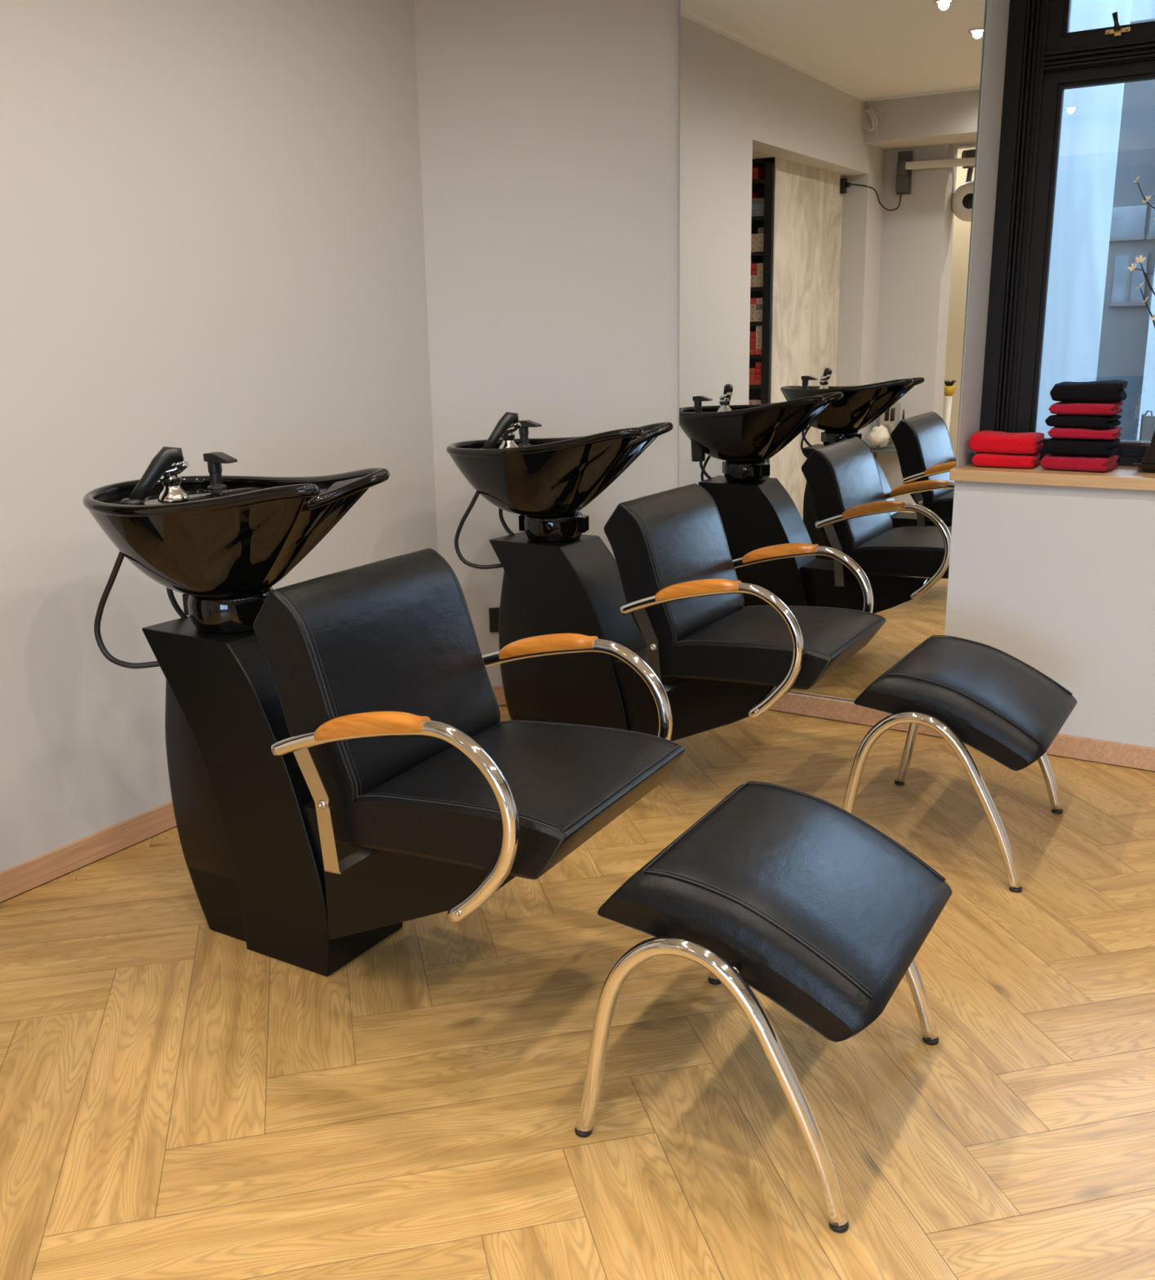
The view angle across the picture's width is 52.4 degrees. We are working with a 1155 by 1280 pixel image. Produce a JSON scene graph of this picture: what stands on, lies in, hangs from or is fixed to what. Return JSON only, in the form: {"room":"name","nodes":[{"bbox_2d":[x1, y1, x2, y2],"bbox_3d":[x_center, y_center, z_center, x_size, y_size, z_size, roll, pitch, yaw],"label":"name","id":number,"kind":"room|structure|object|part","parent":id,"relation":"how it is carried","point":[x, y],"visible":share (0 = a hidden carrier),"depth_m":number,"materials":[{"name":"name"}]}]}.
{"room":"salon","nodes":[
{"label":"salon","id":0,"kind":"room"},
{"bbox_2d":[0,0,437,871],"bbox_3d":[-2.023,-0.628,2.434,1.120,2.575,4.548,8,17,31],"label":"wall","id":1,"kind":"structure","parent":0,"point":[212,237],"depth_m":2.96,"materials":[{"name":"grey paint"}]},
{"bbox_2d":[0,801,176,902],"bbox_3d":[-0.905,0.393,3.428,0.013,0.071,1.697,8,17,31],"label":"baseboard","id":2,"kind":"structure","parent":1,"relation":"attached to","point":[22,877],"depth_m":2.91,"materials":[{"name":"brown wood"}]},
{"bbox_2d":[413,0,680,686],"bbox_3d":[-0.082,-1.046,3.948,0.840,2.575,0.150,-3,15,-8],"label":"wall","id":3,"kind":"structure","parent":0,"point":[549,130],"depth_m":3.80,"materials":[{"name":"grey paint"}]},
{"bbox_2d":[488,607,499,632],"bbox_3d":[-0.266,-0.071,4.083,0.080,0.085,0.012,-3,15,-8],"label":"wall socket","id":4,"kind":"object","parent":3,"relation":"attached to","point":[493,612],"visible":0.48,"depth_m":4.07,"materials":[{"name":"black plastic"}]},
{"bbox_2d":[492,685,506,706],"bbox_3d":[-0.052,0.187,4.182,0.840,0.071,0.013,-3,15,-8],"label":"baseboard","id":5,"kind":"structure","parent":3,"relation":"attached to","point":[499,692],"depth_m":4.14,"materials":[{"name":"brown wood"}]},
{"bbox_2d":[0,705,1154,1279],"bbox_3d":[-0.463,1.157,0.585,7.257,0.001,9.346,8,17,31],"label":"floor","id":6,"kind":"structure","parent":0,"point":[180,1100],"depth_m":2.06,"materials":[{"name":"brown wood"}]},
{"bbox_2d":[82,446,684,976],"bbox_3d":[-0.445,0.153,2.360,1.259,1.052,0.629,8,17,30],"label":"shampoo chair","id":7,"kind":"object","parent":6,"relation":"on","point":[344,770],"visible":1,"depth_m":2.27,"materials":[{"name":"black leather"}]},
{"bbox_2d":[82,446,389,597],"bbox_3d":[-0.708,-0.247,2.410,0.668,0.298,0.420,8,17,31],"label":"basin","id":8,"kind":"object","parent":7,"relation":"in","point":[215,535],"depth_m":2.31,"materials":[{"name":"black ceramic"}]},
{"bbox_3d":[-0.371,0.055,2.279,0.231,0.392,0.487,8,17,30],"label":"backrest","id":9,"kind":"part","parent":7,"relation":"part of","materials":[{"name":"black leather"}]},
{"bbox_3d":[-0.312,0.287,1.964,0.501,0.347,0.027,7,16,28],"label":"armrest","id":10,"kind":"part","parent":7,"relation":"part of","materials":[{"name":"silver metal"}]},
{"bbox_3d":[-0.271,0.394,2.054,0.320,0.053,0.129,8,17,30],"label":"seat rail","id":11,"kind":"part","parent":7,"relation":"part of","materials":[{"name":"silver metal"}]},
{"bbox_3d":[-0.121,0.278,2.195,0.512,0.131,0.498,8,17,30],"label":"seat","id":12,"kind":"part","parent":7,"relation":"part of","materials":[{"name":"black leather"}]},
{"bbox_3d":[-0.032,0.156,2.455,0.501,0.347,0.027,7,16,28],"label":"armrest","id":13,"kind":"part","parent":7,"relation":"part of","materials":[{"name":"silver metal"}]},
{"bbox_2d":[446,412,886,741],"bbox_3d":[0.204,-0.117,3.377,1.269,1.049,0.629,8,17,31],"label":"shampoo chair","id":14,"kind":"object","parent":6,"relation":"on","point":[671,594],"visible":0.99,"depth_m":3.29,"materials":[{"name":"black leather"}]},
{"bbox_2d":[446,412,673,515],"bbox_3d":[-0.068,-0.515,3.423,0.670,0.295,0.421,8,17,31],"label":"basin","id":15,"kind":"object","parent":14,"relation":"in","point":[524,476],"depth_m":3.31,"materials":[{"name":"black ceramic"}]},
{"bbox_3d":[0.281,-0.215,3.291,0.231,0.392,0.487,8,17,31],"label":"backrest","id":16,"kind":"part","parent":14,"relation":"part of","materials":[{"name":"black leather"}]},
{"bbox_3d":[0.332,0.017,2.975,0.501,0.347,0.027,8,17,29],"label":"armrest","id":17,"kind":"part","parent":14,"relation":"part of","materials":[{"name":"silver metal"}]},
{"bbox_3d":[0.374,0.124,3.064,0.320,0.053,0.129,8,17,31],"label":"seat rail","id":18,"kind":"part","parent":14,"relation":"part of","materials":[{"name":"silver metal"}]},
{"bbox_3d":[0.528,0.009,3.203,0.512,0.131,0.498,8,17,31],"label":"seat","id":19,"kind":"part","parent":14,"relation":"part of","materials":[{"name":"black leather"}]},
{"bbox_3d":[0.623,-0.112,3.460,0.501,0.347,0.027,8,17,29],"label":"armrest","id":20,"kind":"part","parent":14,"relation":"part of","materials":[{"name":"silver metal"}]},
{"bbox_2d":[574,781,952,1233],"bbox_3d":[0.333,0.545,1.976,0.474,0.468,0.560,8,17,29],"label":"footstool","id":21,"kind":"object","parent":6,"relation":"on","point":[786,894],"visible":1,"depth_m":1.79,"materials":[{"name":"black leather"}]},
{"bbox_3d":[0.193,0.636,1.767,0.455,0.390,0.028,8,17,29],"label":"arched leg","id":22,"kind":"part","parent":21,"relation":"part of","materials":[{"name":"silver metal"}]},
{"bbox_2d":[597,782,952,1042],"bbox_3d":[0.344,0.410,1.934,0.445,0.186,0.486,8,17,29],"label":"cushion","id":23,"kind":"object","parent":21,"relation":"on","point":[821,913],"depth_m":1.80,"materials":[{"name":"black leather"}]},
{"bbox_3d":[0.460,0.517,2.211,0.455,0.390,0.028,8,17,29],"label":"arched leg","id":24,"kind":"part","parent":21,"relation":"part of","materials":[{"name":"silver metal"}]},
{"bbox_2d":[842,635,1077,893],"bbox_3d":[0.978,0.273,2.998,0.474,0.468,0.560,8,17,30],"label":"footstool","id":25,"kind":"object","parent":6,"relation":"on","point":[981,696],"visible":0.97,"depth_m":2.80,"materials":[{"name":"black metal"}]},
{"bbox_3d":[0.833,0.362,2.791,0.455,0.390,0.028,8,17,30],"label":"arched leg","id":26,"kind":"part","parent":25,"relation":"part of","materials":[{"name":"silver metal"}]},
{"bbox_2d":[853,636,1077,770],"bbox_3d":[0.989,0.138,2.955,0.445,0.186,0.486,8,17,30],"label":"cushion","id":27,"kind":"object","parent":25,"relation":"on","point":[999,705],"depth_m":2.81,"materials":[{"name":"black leather"}]},
{"bbox_3d":[1.110,0.245,3.231,0.455,0.390,0.028,8,17,30],"label":"arched leg","id":28,"kind":"part","parent":25,"relation":"part of","materials":[{"name":"silver metal"}]},
{"bbox_2d":[788,0,1154,747],"bbox_3d":[2.466,-0.810,2.896,4.950,2.575,0.404,8,17,31],"label":"wall","id":29,"kind":"structure","parent":0,"point":[1060,580],"depth_m":3.49,"materials":[{"name":"grey paint"}]},
{"bbox_2d":[679,0,987,700],"bbox_3d":[0.742,-0.986,3.697,0.932,2.417,0.042,8,17,31],"label":"wall mirror","id":30,"kind":"object","parent":29,"relation":"attached to","point":[828,148],"visible":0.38,"depth_m":3.66,"materials":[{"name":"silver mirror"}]},
{"bbox_2d":[768,692,1154,771],"bbox_3d":[2.333,0.442,3.062,4.646,0.071,0.013,8,17,31],"label":"baseboard","id":31,"kind":"structure","parent":29,"relation":"attached to","point":[1105,752],"depth_m":3.59,"materials":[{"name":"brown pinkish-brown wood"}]},
{"bbox_2d":[949,462,1154,490],"bbox_3d":[2.646,-0.334,2.834,3.367,0.034,0.326,8,17,31],"label":"windowsill","id":32,"kind":"structure","parent":29,"relation":"attached to","point":[1128,477],"depth_m":3.43,"materials":[{"name":"brown wood"}]},
{"bbox_2d":[971,452,1040,467],"bbox_3d":[1.321,-0.557,3.615,0.183,0.042,0.151,7,16,28],"label":"folded towel","id":33,"kind":"object","parent":32,"relation":"on","point":[981,459],"visible":0.88,"depth_m":3.56,"materials":[{"name":"red fabric"}]},
{"bbox_2d":[968,430,1044,453],"bbox_3d":[1.318,-0.608,3.604,0.198,0.062,0.152,8,17,31],"label":"folded towel","id":34,"kind":"object","parent":33,"relation":"on","point":[984,441],"visible":1,"depth_m":3.55,"materials":[{"name":"red fabric"}]},
{"bbox_2d":[1040,453,1119,471],"bbox_3d":[1.500,-0.533,3.509,0.190,0.044,0.171,9,18,35],"label":"folded towel","id":35,"kind":"object","parent":32,"relation":"on","point":[1050,461],"visible":0.84,"depth_m":3.44,"materials":[{"name":"red fabric"}]},
{"bbox_2d":[1044,437,1119,456],"bbox_3d":[1.502,-0.578,3.494,0.184,0.048,0.173,8,17,32],"label":"folded towel","id":36,"kind":"object","parent":35,"relation":"on","point":[1074,446],"visible":0.87,"depth_m":3.43,"materials":[{"name":"black fabric"}]},
{"bbox_2d":[1048,426,1121,439],"bbox_3d":[1.505,-0.617,3.482,0.185,0.033,0.172,7,17,29],"label":"folded towel","id":37,"kind":"object","parent":36,"relation":"on","point":[1113,433],"visible":0.88,"depth_m":3.42,"materials":[{"name":"red fabric"}]},
{"bbox_2d":[1044,413,1121,427],"bbox_3d":[1.498,-0.652,3.478,0.180,0.037,0.172,9,18,35],"label":"folded towel","id":38,"kind":"object","parent":37,"relation":"on","point":[1055,420],"visible":0.8,"depth_m":3.42,"materials":[{"name":"black fabric"}]},
{"bbox_2d":[1048,401,1123,415],"bbox_3d":[1.501,-0.687,3.466,0.179,0.038,0.172,8,17,32],"label":"folded towel","id":39,"kind":"object","parent":38,"relation":"on","point":[1061,407],"visible":0.87,"depth_m":3.40,"materials":[{"name":"red fabric"}]},
{"bbox_2d":[1049,379,1127,402],"bbox_3d":[1.504,-0.733,3.452,0.193,0.061,0.172,7,17,29],"label":"folded towel","id":40,"kind":"object","parent":39,"relation":"on","point":[1113,390],"visible":1,"depth_m":3.38,"materials":[{"name":"black fabric"}]},
{"bbox_2d":[1133,430,1154,472],"bbox_3d":[1.753,-0.575,3.409,0.218,0.170,0.218,8,17,31],"label":"flower vase","id":41,"kind":"object","parent":32,"relation":"on","point":[1147,463],"visible":1,"depth_m":3.38,"materials":[{"name":"black ceramic"}]},
{"bbox_2d":[1127,176,1154,327],"bbox_3d":[1.670,-0.989,3.308,0.246,0.744,0.040,4,15,18],"label":"branch","id":42,"kind":"object","parent":41,"relation":"in","point":[1140,259],"visible":1,"depth_m":3.32,"materials":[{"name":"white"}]},
{"bbox_3d":[1.754,-0.507,3.426,0.218,0.028,0.218,8,17,31],"label":"dish","id":43,"kind":"part","parent":41,"relation":"part of","materials":[{"name":"black ceramic"}]},
{"bbox_2d":[977,0,1154,466],"bbox_3d":[2.741,-1.224,2.773,3.355,1.718,0.135,8,17,31],"label":"window","id":44,"kind":"structure","parent":29,"relation":"in","point":[1044,60],"depth_m":3.55,"materials":[{"name":"black wood"}]},
{"bbox_3d":[1.812,-1.089,3.395,0.959,1.113,0.046,8,17,31],"label":"sash","id":45,"kind":"part","parent":44,"relation":"part of","materials":[{"name":"black wood"}]},
{"bbox_3d":[1.800,-1.935,3.176,0.959,0.514,0.046,8,17,31],"label":"sash","id":46,"kind":"part","parent":44,"relation":"part of","materials":[{"name":"black wood"}]},
{"bbox_3d":[1.533,-1.759,3.340,0.030,0.050,0.019,-3,15,-7],"label":"latch handle","id":47,"kind":"part","parent":44,"relation":"part of","materials":[{"name":"black plastic"}]},
{"bbox_3d":[1.542,-1.735,3.353,0.066,0.020,0.023,8,17,31],"label":"latch plate","id":48,"kind":"part","parent":44,"relation":"part of","materials":[{"name":"gold metal"}]},
{"label":"outside","id":49,"kind":"structure","parent":0,"visible":0},
{"bbox_3d":[0.020,1.414,0.365,28.000,0.100,44.000,8,17,31],"label":"ground","id":50,"kind":"structure","parent":49,"visible":0},
{"bbox_2d":[1035,0,1132,437],"bbox_3d":[1.528,-2.601,4.333,0.755,5.650,1.725,8,17,31],"label":"wall","id":51,"kind":"structure","parent":50,"relation":"on","point":[1091,124],"depth_m":4.49,"materials":[{"name":"white paint"}]},
{"bbox_2d":[1096,17,1154,440],"bbox_3d":[5.328,-2.588,8.282,18.000,3.550,0.850,8,17,31],"label":"building","id":52,"kind":"structure","parent":50,"relation":"on","point":[1126,352],"depth_m":8.73,"materials":[{"name":"stone"}]},
{"bbox_3d":[4.122,-2.687,8.774,0.260,0.370,0.040,8,17,31],"label":"street window sill","id":53,"kind":"part","parent":52,"relation":"part of","materials":[{"name":"stone"}]},
{"bbox_3d":[4.071,-2.984,8.727,0.290,0.030,0.040,8,17,31],"label":"street window sill","id":54,"kind":"part","parent":52,"relation":"part of","materials":[{"name":"stone"}]},
{"bbox_3d":[4.396,-2.504,8.648,0.380,0.390,0.040,8,17,31],"label":"street window sill","id":55,"kind":"part","parent":52,"relation":"part of","materials":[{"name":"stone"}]},
{"bbox_3d":[4.318,-2.950,8.579,0.310,0.030,0.040,8,17,31],"label":"street window sill","id":56,"kind":"part","parent":52,"relation":"part of","materials":[{"name":"stone"}]},
{"bbox_2d":[1130,0,1154,21],"bbox_3d":[8.302,-4.282,10.887,16.000,5.450,0.700,8,17,31],"label":"building","id":57,"kind":"structure","parent":50,"relation":"on","point":[1141,10],"depth_m":11.73,"materials":[{"name":"stone"}]},
{"bbox_2d":[1138,410,1154,440],"bbox_3d":[1.882,-0.193,3.987,0.045,1.152,0.024,8,17,31],"label":"display board","id":58,"kind":"object","parent":50,"relation":"on","point":[1148,422],"visible":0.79,"depth_m":3.85,"materials":[{"name":"grey plastic"}]}
]}

